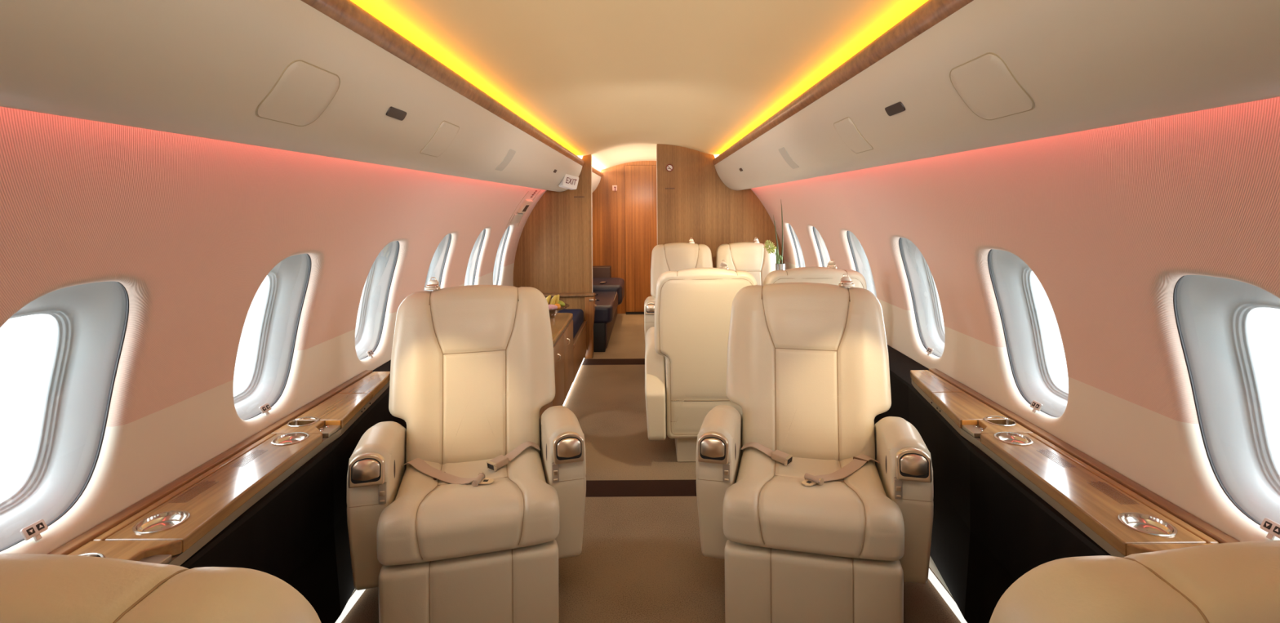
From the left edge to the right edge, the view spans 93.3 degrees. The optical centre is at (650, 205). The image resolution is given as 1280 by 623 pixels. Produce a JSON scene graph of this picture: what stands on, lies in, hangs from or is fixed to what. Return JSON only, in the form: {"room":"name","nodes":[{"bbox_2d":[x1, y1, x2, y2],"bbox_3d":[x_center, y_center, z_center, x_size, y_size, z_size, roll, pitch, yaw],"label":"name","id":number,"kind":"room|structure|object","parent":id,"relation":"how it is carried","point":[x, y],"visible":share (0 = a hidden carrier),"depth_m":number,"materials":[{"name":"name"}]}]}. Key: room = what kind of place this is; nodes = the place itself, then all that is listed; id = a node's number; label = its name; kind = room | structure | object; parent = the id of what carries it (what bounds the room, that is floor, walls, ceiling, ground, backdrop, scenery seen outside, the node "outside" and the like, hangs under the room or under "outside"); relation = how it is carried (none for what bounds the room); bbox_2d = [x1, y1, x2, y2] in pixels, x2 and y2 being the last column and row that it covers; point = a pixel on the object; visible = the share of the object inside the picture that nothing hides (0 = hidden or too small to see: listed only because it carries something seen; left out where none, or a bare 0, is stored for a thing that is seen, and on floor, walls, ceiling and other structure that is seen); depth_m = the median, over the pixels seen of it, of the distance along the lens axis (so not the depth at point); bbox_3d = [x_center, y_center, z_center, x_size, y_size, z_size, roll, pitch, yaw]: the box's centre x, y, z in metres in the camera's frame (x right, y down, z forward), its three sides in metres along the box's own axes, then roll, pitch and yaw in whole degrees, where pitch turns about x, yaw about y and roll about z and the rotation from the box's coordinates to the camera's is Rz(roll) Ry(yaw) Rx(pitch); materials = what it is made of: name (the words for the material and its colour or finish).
{"room":"aircraft cabin","nodes":[
{"label":"aircraft cabin","id":0,"kind":"room"},
{"bbox_2d":[0,106,546,593],"bbox_3d":[-0.937,0.473,3.016,0.606,1.668,8.668,0,0,0],"label":"wall","id":1,"kind":"structure","parent":0,"point":[191,228],"depth_m":1.47,"materials":[{"name":"plastic"}]},
{"bbox_2d":[0,280,128,551],"bbox_3d":[-1.229,0.403,1.195,0.209,0.528,0.352,0,0,0],"label":"window","id":2,"kind":"structure","parent":1,"relation":"in","point":[91,320],"depth_m":1.32,"materials":[{"name":"grey plastic"}]},
{"bbox_2d":[20,519,48,541],"bbox_3d":[-1.219,0.646,1.197,0.019,0.032,0.042,0,0,0],"label":"switch","id":3,"kind":"object","parent":2,"relation":"attached to","point":[34,530],"depth_m":1.19,"materials":[{"name":"beige plastic"}]},
{"bbox_2d":[47,369,390,565],"bbox_3d":[-1.086,0.732,0.604,0.226,0.084,3.887,0,0,0],"label":"ledge","id":4,"kind":"object","parent":1,"relation":"attached to","point":[168,526],"visible":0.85,"depth_m":1.50,"materials":[{"name":"brown wood"}]},
{"bbox_2d":[67,540,182,560],"bbox_3d":[-1.071,0.733,1.161,0.192,0.082,0.200,0,0,0],"label":"tray table","id":5,"kind":"object","parent":4,"relation":"on","point":[135,550],"depth_m":1.23,"materials":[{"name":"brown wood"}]},
{"bbox_2d":[139,554,171,564],"bbox_3d":[-1.004,0.719,1.170,0.054,0.014,0.130,0,0,0],"label":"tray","id":6,"kind":"object","parent":4,"relation":"on","point":[155,558],"depth_m":1.22,"materials":[{"name":"brown wood"}]},
{"bbox_2d":[132,510,189,533],"bbox_3d":[-1.075,0.702,1.330,0.098,0.018,0.098,0,0,0],"label":"cup holder","id":7,"kind":"object","parent":4,"relation":"on","point":[155,522],"depth_m":1.34,"materials":[{"name":"silver metal"}]},
{"bbox_2d":[271,431,309,445],"bbox_3d":[-1.075,0.702,1.805,0.098,0.018,0.098,0,0,0],"label":"cup holder","id":8,"kind":"object","parent":4,"relation":"on","point":[282,438],"depth_m":1.82,"materials":[{"name":"silver metal"}]},
{"bbox_2d":[271,416,324,434],"bbox_3d":[-1.086,0.733,1.923,0.162,0.082,0.140,0,0,0],"label":"cup holder","id":9,"kind":"object","parent":4,"relation":"on","point":[291,424],"depth_m":1.91,"materials":[{"name":"silver metal"}]},
{"bbox_2d":[319,425,340,436],"bbox_3d":[-1.035,0.719,1.931,0.054,0.014,0.071,0,0,0],"label":"tray","id":10,"kind":"object","parent":4,"relation":"on","point":[326,430],"depth_m":1.93,"materials":[{"name":"brown wood"}]},
{"bbox_2d":[233,253,311,420],"bbox_3d":[-1.229,0.403,1.913,0.209,0.528,0.352,0,0,0],"label":"window","id":11,"kind":"structure","parent":1,"relation":"in","point":[288,281],"depth_m":2.04,"materials":[{"name":"grey plastic"}]},
{"bbox_2d":[258,402,271,415],"bbox_3d":[-1.219,0.646,1.915,0.019,0.032,0.042,0,0,0],"label":"switch","id":12,"kind":"object","parent":11,"relation":"attached to","point":[265,407],"depth_m":1.91,"materials":[{"name":"beige"}]},
{"bbox_2d":[0,0,582,191],"bbox_3d":[-0.710,-0.236,1.960,0.241,0.227,6.640,0,0,0],"label":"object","id":13,"kind":"object","parent":1,"relation":"attached to","point":[279,74],"visible":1,"depth_m":1.00,"materials":[{"name":"beige plastic"}]},
{"bbox_2d":[494,148,515,171],"bbox_3d":[-0.660,-0.209,2.755,0.073,0.095,0.124,0,0,0],"label":"speaker grille","id":14,"kind":"object","parent":13,"relation":"attached to","point":[511,153],"depth_m":2.74,"materials":[{"name":"beige plastic"}]},
{"bbox_2d":[558,173,578,190],"bbox_3d":[-0.621,-0.183,4.601,0.131,0.119,0.117,0,0,-24],"label":"exit sign","id":15,"kind":"object","parent":13,"relation":"attached to","point":[569,181],"visible":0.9,"depth_m":4.55,"materials":[{"name":"white plastic"}]},
{"bbox_2d":[180,360,406,622],"bbox_3d":[-1.074,1.008,1.970,0.242,0.600,6.660,0,0,0],"label":"panel","id":16,"kind":"object","parent":1,"relation":"attached to","point":[297,533],"visible":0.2,"depth_m":1.75,"materials":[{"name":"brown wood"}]},
{"bbox_2d":[355,240,399,359],"bbox_3d":[-1.229,0.403,2.631,0.209,0.528,0.352,0,0,0],"label":"window","id":17,"kind":"structure","parent":1,"relation":"in","point":[374,300],"depth_m":2.76,"materials":[{"name":"grey plastic"}]},
{"bbox_2d":[366,349,373,357],"bbox_3d":[-1.219,0.646,2.633,0.019,0.032,0.042,0,0,0],"label":"switch","id":18,"kind":"object","parent":17,"relation":"attached to","point":[370,353],"depth_m":2.63,"materials":[{"name":"beige"}]},
{"bbox_2d":[423,233,451,290],"bbox_3d":[-1.229,0.403,3.349,0.209,0.528,0.352,0,0,0],"label":"window","id":19,"kind":"structure","parent":1,"relation":"in","point":[437,265],"depth_m":3.49,"materials":[{"name":"grey plastic"}]},
{"bbox_2d":[300,0,584,165],"bbox_3d":[-0.680,-0.374,1.960,0.210,0.055,6.640,0,0,0],"label":"trim","id":20,"kind":"structure","parent":1,"relation":"attached to","point":[347,13],"depth_m":1.50,"materials":[{"name":"brown wood"}]},
{"bbox_2d":[464,228,485,285],"bbox_3d":[-1.229,0.403,4.067,0.209,0.528,0.352,0,0,0],"label":"window","id":21,"kind":"structure","parent":1,"relation":"in","point":[470,274],"depth_m":4.22,"materials":[{"name":"grey plastic"}]},
{"bbox_2d":[493,226,510,284],"bbox_3d":[-1.229,0.403,4.785,0.209,0.528,0.352,0,0,0],"label":"window","id":22,"kind":"structure","parent":1,"relation":"in","point":[501,246],"depth_m":4.94,"materials":[{"name":"grey plastic"}]},
{"bbox_2d":[505,190,538,228],"bbox_3d":[-1.006,0.020,4.810,0.196,0.302,0.424,0,0,0],"label":"panel","id":23,"kind":"object","parent":1,"relation":"attached to","point":[525,206],"visible":1,"depth_m":4.77,"materials":[{"name":"beige plastic"}]},
{"bbox_2d":[591,172,600,192],"bbox_3d":[-0.710,-0.236,6.305,0.241,0.227,1.970,0,0,0],"label":"bin","id":24,"kind":"object","parent":1,"relation":"attached to","point":[596,179],"visible":0.03,"depth_m":6.85,"materials":[{"name":"beige plastic"}]},
{"bbox_2d":[591,166,602,177],"bbox_3d":[-0.680,-0.374,6.305,0.210,0.055,1.970,0,0,0],"label":"trim","id":25,"kind":"structure","parent":1,"relation":"attached to","point":[595,171],"depth_m":6.55,"materials":[{"name":"brown wood"}]},
{"bbox_2d":[591,160,656,313],"bbox_3d":[-0.010,0.374,7.320,2.397,1.847,0.040,0,0,0],"label":"wall","id":26,"kind":"structure","parent":0,"point":[608,205],"depth_m":7.30,"materials":[{"name":"brown wood"}]},
{"bbox_2d":[612,185,617,191],"bbox_3d":[-0.429,-0.208,7.298,0.056,0.082,0.008,0,0,0],"label":"placard","id":27,"kind":"object","parent":26,"relation":"attached to","point":[614,187],"visible":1,"depth_m":7.30,"materials":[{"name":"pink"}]},
{"bbox_2d":[626,311,644,314],"bbox_3d":[0.152,1.288,7.275,0.890,0.022,0.050,0,0,0],"label":"trim","id":28,"kind":"structure","parent":26,"relation":"attached to","point":[627,313],"depth_m":7.25,"materials":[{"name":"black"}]},
{"bbox_2d":[625,164,657,311],"bbox_3d":[-0.003,0.393,7.288,0.587,1.765,0.020,0,0,0],"label":"door","id":29,"kind":"structure","parent":26,"relation":"in","point":[641,206],"depth_m":7.28,"materials":[{"name":"brown wood"}]},
{"bbox_2d":[350,0,928,169],"bbox_3d":[-0.015,-0.372,2.970,1.550,0.345,8.660,0,0,0],"label":"ceiling","id":30,"kind":"structure","parent":0,"point":[611,82],"depth_m":2.00,"materials":[{"name":"beige paint"}]},
{"bbox_2d":[513,143,784,320],"bbox_3d":[-0.010,0.373,5.317,2.398,1.854,0.035,0,0,0],"label":"wall","id":31,"kind":"structure","parent":0,"point":[700,207],"depth_m":5.30,"materials":[{"name":"brown wood"}]},
{"bbox_2d":[591,155,592,292],"bbox_3d":[-0.511,0.429,5.317,0.005,1.750,0.037,0,0,0],"label":"trim","id":32,"kind":"structure","parent":31,"relation":"attached to","point":[591,155],"depth_m":5.30,"materials":[{"name":"beige"}]},
{"bbox_2d":[656,145,657,244],"bbox_3d":[0.063,0.382,5.317,0.005,1.835,0.037,0,0,0],"label":"trim","id":33,"kind":"structure","parent":31,"relation":"attached to","point":[656,145],"depth_m":5.30,"materials":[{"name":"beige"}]},
{"bbox_2d":[666,164,673,171],"bbox_3d":[0.170,-0.333,5.296,0.064,0.064,0.007,0,0,0],"label":"no smoking sign","id":34,"kind":"object","parent":31,"relation":"attached to","point":[669,167],"visible":1,"depth_m":5.30,"materials":[{"name":"white plastic"}]},
{"bbox_2d":[341,313,960,622],"bbox_3d":[-0.003,1.325,3.000,2.100,0.050,8.720,0,0,0],"label":"floor","id":35,"kind":"structure","parent":0,"point":[641,559],"depth_m":2.43,"materials":[{"name":"carpet"}]},
{"bbox_2d":[0,553,321,622],"bbox_3d":[-0.578,0.806,0.809,0.692,0.996,0.724,0,0,0],"label":"seat","id":36,"kind":"object","parent":35,"relation":"on","point":[35,588],"visible":1,"depth_m":0.51,"materials":[{"name":"leather"}]},
{"bbox_2d":[334,588,365,622],"bbox_3d":[-0.979,1.298,2.025,0.017,0.018,0.950,0,0,0],"label":"floor light","id":37,"kind":"object","parent":35,"relation":"on","point":[356,595],"visible":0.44,"depth_m":1.96,"materials":[{"name":"white plastic"}]},
{"bbox_2d":[346,276,586,622],"bbox_3d":[-0.597,0.787,2.047,0.692,1.035,0.724,0,0,-15],"label":"seat","id":38,"kind":"object","parent":35,"relation":"on","point":[466,513],"visible":1,"depth_m":1.89,"materials":[{"name":"leather"}]},
{"bbox_2d":[376,448,559,565],"bbox_3d":[-0.558,0.922,1.903,0.504,0.163,0.425,0,0,-15],"label":"seat cushion","id":39,"kind":"object","parent":38,"relation":"on","point":[448,506],"depth_m":1.75,"materials":[{"name":"leather"}]},
{"bbox_2d":[539,312,573,417],"bbox_3d":[-0.813,1.030,3.555,0.583,0.552,1.410,0,0,0],"label":"credenza","id":40,"kind":"object","parent":35,"relation":"on","point":[562,323],"visible":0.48,"depth_m":3.79,"materials":[{"name":"brown wood"}]},
{"bbox_2d":[549,312,573,344],"bbox_3d":[-0.823,0.767,3.555,0.568,0.025,1.410,0,0,0],"label":"countertop","id":41,"kind":"structure","parent":40,"relation":"on","point":[558,322],"depth_m":3.92,"materials":[{"name":"brown wood"}]},
{"bbox_3d":[-0.697,0.714,4.080,0.300,0.079,0.300,0,0,0],"label":"fruit bowl","id":42,"kind":"object","parent":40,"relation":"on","visible":0},
{"bbox_2d":[546,294,551,304],"bbox_3d":[-0.692,0.648,4.070,0.051,0.097,0.031,0,0,-17],"label":"banana","id":43,"kind":"object","parent":42,"relation":"on","point":[548,298],"visible":0.53,"depth_m":4.06,"materials":[{"name":"yellow food"}]},
{"bbox_2d":[548,304,557,310],"bbox_3d":[-0.662,0.676,4.025,0.092,0.040,0.050,0,0,0],"label":"dragon fruit","id":44,"kind":"object","parent":42,"relation":"on","point":[551,307],"visible":0.78,"depth_m":4.01,"materials":[{"name":"pink food"}]},
{"bbox_2d":[549,294,557,304],"bbox_3d":[-0.653,0.648,4.076,0.053,0.097,0.031,0,0,-17],"label":"banana","id":45,"kind":"object","parent":42,"relation":"on","point":[553,299],"visible":0.68,"depth_m":4.07,"materials":[{"name":"yellow food"}]},
{"bbox_2d":[554,294,559,304],"bbox_3d":[-0.633,0.648,4.103,0.037,0.095,0.031,0,0,-17],"label":"banana","id":46,"kind":"object","parent":42,"relation":"on","point":[557,300],"visible":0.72,"depth_m":4.09,"materials":[{"name":"yellow food"}]},
{"bbox_2d":[555,303,560,310],"bbox_3d":[-0.625,0.679,4.066,0.048,0.046,0.048,0,0,0],"label":"orange","id":47,"kind":"object","parent":42,"relation":"on","point":[558,305],"visible":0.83,"depth_m":4.05,"materials":[{"name":"orange food"}]},
{"bbox_2d":[558,300,564,306],"bbox_3d":[-0.614,0.665,4.116,0.068,0.043,0.042,0,0,0],"label":"pear","id":48,"kind":"object","parent":42,"relation":"on","point":[562,304],"visible":0.72,"depth_m":4.10,"materials":[{"name":"green food"}]},
{"bbox_2d":[549,308,586,382],"bbox_3d":[-0.812,1.081,4.713,0.545,0.450,0.895,0,0,0],"label":"bench","id":49,"kind":"object","parent":35,"relation":"on","point":[579,324],"visible":0.17,"depth_m":4.75,"materials":[{"name":"brown wood"}]},
{"bbox_2d":[549,308,583,338],"bbox_3d":[-0.826,0.931,4.715,0.520,0.150,0.890,0,0,0],"label":"cushion","id":50,"kind":"object","parent":49,"relation":"on","point":[578,313],"depth_m":4.86,"materials":[{"name":"blue fabric"}]},
{"bbox_2d":[542,292,596,358],"bbox_3d":[-0.794,1.034,5.231,0.661,0.545,0.132,0,0,0],"label":"console","id":51,"kind":"object","parent":35,"relation":"on","point":[585,302],"visible":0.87,"depth_m":5.18,"materials":[{"name":"brown wood"}]},
{"bbox_2d":[562,357,584,405],"bbox_3d":[-0.569,1.295,4.025,0.012,0.018,2.250,0,0,0],"label":"floor light","id":52,"kind":"object","parent":35,"relation":"on","point":[584,357],"visible":0.21,"depth_m":4.34,"materials":[{"name":"white plastic"}]},
{"bbox_2d":[592,266,611,277],"bbox_3d":[-0.736,1.013,7.197,0.538,0.585,0.155,0,0,0],"label":"cushion","id":53,"kind":"object","parent":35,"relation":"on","point":[597,271],"visible":0.23,"depth_m":7.12,"materials":[{"name":"brown leather"}]},
{"bbox_2d":[592,277,624,351],"bbox_3d":[-0.690,1.060,6.235,0.790,0.490,1.730,0,0,0],"label":"divan","id":54,"kind":"object","parent":35,"relation":"on","point":[609,292],"visible":0.36,"depth_m":5.63,"materials":[{"name":"black leather"}]},
{"bbox_2d":[592,291,617,323],"bbox_3d":[-0.710,0.970,5.860,0.750,0.176,0.980,0,0,0],"label":"seat cushion","id":55,"kind":"object","parent":54,"relation":"on","point":[606,302],"depth_m":5.45,"materials":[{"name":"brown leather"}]},
{"bbox_2d":[592,277,624,305],"bbox_3d":[-0.690,0.945,6.720,0.790,0.220,0.720,0,0,0],"label":"cushion","id":56,"kind":"object","parent":54,"relation":"on","point":[599,284],"depth_m":6.41,"materials":[{"name":"brown leather"}]},
{"bbox_2d":[644,237,713,340],"bbox_3d":[0.235,0.781,4.676,0.560,1.035,0.724,0,0,0],"label":"seat","id":57,"kind":"object","parent":35,"relation":"on","point":[674,256],"visible":0.27,"depth_m":4.87,"materials":[{"name":"leather"}]},
{"bbox_2d":[644,259,756,462],"bbox_3d":[0.253,0.780,3.249,0.560,1.035,0.724,0,0,0],"label":"seat","id":58,"kind":"object","parent":35,"relation":"on","point":[686,348],"visible":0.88,"depth_m":2.93,"materials":[{"name":"leather"}]},
{"bbox_2d":[715,237,776,285],"bbox_3d":[0.818,0.776,4.676,0.560,1.035,0.724,0,0,0],"label":"seat","id":59,"kind":"object","parent":35,"relation":"on","point":[753,258],"visible":0.07,"depth_m":4.88,"materials":[{"name":"leather"}]},
{"bbox_2d":[695,273,933,622],"bbox_3d":[0.533,0.778,2.048,0.692,1.035,0.724,0,0,13],"label":"seat","id":60,"kind":"object","parent":35,"relation":"on","point":[815,510],"visible":1,"depth_m":1.88,"materials":[{"name":"leather"}]},
{"bbox_2d":[722,446,904,560],"bbox_3d":[0.500,0.914,1.902,0.504,0.163,0.425,0,0,13],"label":"seat cushion","id":61,"kind":"object","parent":60,"relation":"on","point":[785,503],"depth_m":1.75,"materials":[{"name":"leather"}]},
{"bbox_2d":[762,258,866,289],"bbox_3d":[0.830,0.776,3.249,0.560,1.035,0.724,0,0,0],"label":"seat","id":62,"kind":"object","parent":35,"relation":"on","point":[830,274],"visible":0.06,"depth_m":2.89,"materials":[{"name":"leather"}]},
{"bbox_2d":[928,568,967,622],"bbox_3d":[0.974,1.284,2.025,0.017,0.018,0.950,0,0,0],"label":"floor light","id":63,"kind":"object","parent":35,"relation":"on","point":[940,588],"visible":0.44,"depth_m":1.98,"materials":[{"name":"white plastic"}]},
{"bbox_2d":[989,539,1279,622],"bbox_3d":[0.601,0.797,0.816,0.692,0.996,0.724,0,0,0],"label":"seat","id":64,"kind":"object","parent":35,"relation":"on","point":[1231,582],"visible":1,"depth_m":0.51,"materials":[{"name":"leather"}]},
{"bbox_3d":[0.847,0.981,4.070,0.605,0.625,0.460,0,0,0],"label":"table","id":65,"kind":"object","parent":35,"relation":"on","visible":0},
{"bbox_2d":[775,262,785,270],"bbox_3d":[0.887,0.530,4.120,0.068,0.276,0.068,0,0,0],"label":"vase","id":66,"kind":"object","parent":65,"relation":"on","point":[780,266],"visible":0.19,"depth_m":4.09,"materials":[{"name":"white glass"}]},
{"bbox_2d":[764,240,782,261],"bbox_3d":[0.836,0.424,4.098,0.132,0.390,0.070,0,0,0],"label":"flower","id":67,"kind":"object","parent":66,"relation":"in","point":[771,249],"visible":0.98,"depth_m":4.09,"materials":[{"name":"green plant"}]},
{"bbox_2d":[773,215,778,252],"bbox_3d":[0.866,0.353,4.120,0.053,0.590,0.013,0,0,0],"label":"grass blade","id":68,"kind":"object","parent":66,"relation":"in","point":[773,215],"visible":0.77,"depth_m":4.12,"materials":[{"name":"green plant"}]},
{"bbox_2d":[775,245,779,263],"bbox_3d":[0.873,0.461,4.119,0.029,0.376,0.024,0,0,23],"label":"broad leaf","id":69,"kind":"object","parent":66,"relation":"in","point":[777,252],"visible":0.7,"depth_m":4.11,"materials":[{"name":"green plant"}]},
{"bbox_2d":[781,204,783,263],"bbox_3d":[0.896,0.301,4.120,0.025,0.695,0.013,0,0,0],"label":"grass blade","id":70,"kind":"object","parent":66,"relation":"in","point":[781,204],"visible":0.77,"depth_m":4.12,"materials":[{"name":"green plant"}]},
{"bbox_2d":[751,97,1279,595],"bbox_3d":[0.919,0.459,3.001,0.606,1.668,8.698,0,0,0],"label":"wall","id":71,"kind":"structure","parent":0,"point":[1108,220],"depth_m":1.47,"materials":[{"name":"plastic"}]},
{"bbox_2d":[788,223,805,267],"bbox_3d":[1.210,0.385,4.755,0.209,0.528,0.352,0,0,0],"label":"window","id":72,"kind":"structure","parent":71,"relation":"in","point":[797,247],"depth_m":4.91,"materials":[{"name":"grey plastic"}]},
{"bbox_2d":[813,226,831,266],"bbox_3d":[1.210,0.385,4.037,0.209,0.528,0.352,0,0,0],"label":"window","id":73,"kind":"structure","parent":71,"relation":"in","point":[824,256],"depth_m":4.19,"materials":[{"name":"grey plastic"}]},
{"bbox_2d":[712,0,973,164],"bbox_3d":[0.650,-0.384,1.960,0.210,0.055,6.640,0,0,0],"label":"trim","id":74,"kind":"structure","parent":71,"relation":"attached to","point":[931,12],"depth_m":1.53,"materials":[{"name":"brown wood"}]},
{"bbox_2d":[846,231,876,297],"bbox_3d":[1.210,0.385,3.319,0.209,0.528,0.352,0,0,0],"label":"window","id":75,"kind":"structure","parent":71,"relation":"in","point":[862,265],"depth_m":3.46,"materials":[{"name":"grey plastic"}]},
{"bbox_2d":[898,237,944,357],"bbox_3d":[1.210,0.385,2.601,0.209,0.528,0.352,0,0,0],"label":"window","id":76,"kind":"structure","parent":71,"relation":"in","point":[924,294],"depth_m":2.73,"materials":[{"name":"grey plastic"}]},
{"bbox_2d":[925,346,933,355],"bbox_3d":[1.203,0.628,2.603,0.019,0.032,0.042,0,0,0],"label":"switch","id":77,"kind":"object","parent":76,"relation":"attached to","point":[929,350],"depth_m":2.60,"materials":[{"name":"beige"}]},
{"bbox_2d":[874,344,1111,622],"bbox_3d":[1.064,0.992,1.970,0.242,0.600,6.660,0,0,0],"label":"panel","id":78,"kind":"object","parent":71,"relation":"attached to","point":[989,529],"visible":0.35,"depth_m":1.80,"materials":[{"name":"black wood"}]},
{"bbox_2d":[714,0,1279,191],"bbox_3d":[0.681,-0.247,1.960,0.241,0.227,6.640,0,0,0],"label":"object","id":79,"kind":"object","parent":71,"relation":"attached to","point":[991,73],"visible":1,"depth_m":1.01,"materials":[{"name":"beige plastic"}]},
{"bbox_2d":[777,146,799,168],"bbox_3d":[0.632,-0.219,2.755,0.073,0.095,0.124,0,0,0],"label":"speaker grille","id":80,"kind":"object","parent":79,"relation":"attached to","point":[783,151],"depth_m":2.74,"materials":[{"name":"beige plastic"}]},
{"bbox_2d":[987,248,1068,417],"bbox_3d":[1.210,0.385,1.883,0.209,0.528,0.352,0,0,0],"label":"window","id":81,"kind":"structure","parent":71,"relation":"in","point":[1011,277],"depth_m":2.01,"materials":[{"name":"grey plastic"}]},
{"bbox_2d":[1030,400,1042,413],"bbox_3d":[1.203,0.628,1.885,0.019,0.032,0.042,0,0,0],"label":"switch","id":82,"kind":"object","parent":81,"relation":"attached to","point":[1037,406],"depth_m":1.88,"materials":[{"name":"beige"}]},
{"bbox_2d":[910,368,1239,557],"bbox_3d":[1.072,0.716,0.584,0.226,0.084,3.847,0,0,0],"label":"ledge","id":83,"kind":"object","parent":71,"relation":"attached to","point":[1121,515],"visible":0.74,"depth_m":1.51,"materials":[{"name":"brown wood"}]},
{"bbox_2d":[962,420,977,424],"bbox_3d":[1.018,0.692,1.925,0.046,0.017,0.004,0,0,0],"label":"light","id":84,"kind":"object","parent":83,"relation":"on","point":[964,422],"depth_m":1.92,"materials":[{"name":"orange"}]},
{"bbox_2d":[962,424,983,437],"bbox_3d":[1.021,0.703,1.891,0.054,0.014,0.071,0,0,0],"label":"tray","id":85,"kind":"object","parent":83,"relation":"on","point":[968,430],"depth_m":1.89,"materials":[{"name":"brown wood"}]},
{"bbox_2d":[977,415,1032,434],"bbox_3d":[1.072,0.717,1.883,0.162,0.082,0.140,0,0,0],"label":"cup holder","id":86,"kind":"object","parent":83,"relation":"on","point":[987,424],"depth_m":1.87,"materials":[{"name":"silver metal"}]},
{"bbox_2d":[994,431,1033,445],"bbox_3d":[1.061,0.686,1.765,0.098,0.018,0.098,0,0,0],"label":"cup holder","id":87,"kind":"object","parent":83,"relation":"on","point":[1003,438],"depth_m":1.78,"materials":[{"name":"silver metal"}]},
{"bbox_2d":[1117,511,1177,537],"bbox_3d":[1.061,0.686,1.290,0.098,0.018,0.098,0,0,0],"label":"cup holder","id":88,"kind":"object","parent":83,"relation":"on","point":[1140,524],"depth_m":1.30,"materials":[{"name":"silver metal"}]},
{"bbox_2d":[1173,275,1279,540],"bbox_3d":[1.210,0.385,1.165,0.209,0.528,0.352,0,0,0],"label":"window","id":89,"kind":"structure","parent":71,"relation":"in","point":[1212,314],"depth_m":1.29,"materials":[{"name":"grey plastic"}]},
{"bbox_2d":[1259,517,1279,540],"bbox_3d":[1.203,0.628,1.167,0.019,0.032,0.042,0,0,0],"label":"switch","id":90,"kind":"object","parent":89,"relation":"attached to","point":[1268,525],"depth_m":1.17,"materials":[{"name":"beige plastic"}]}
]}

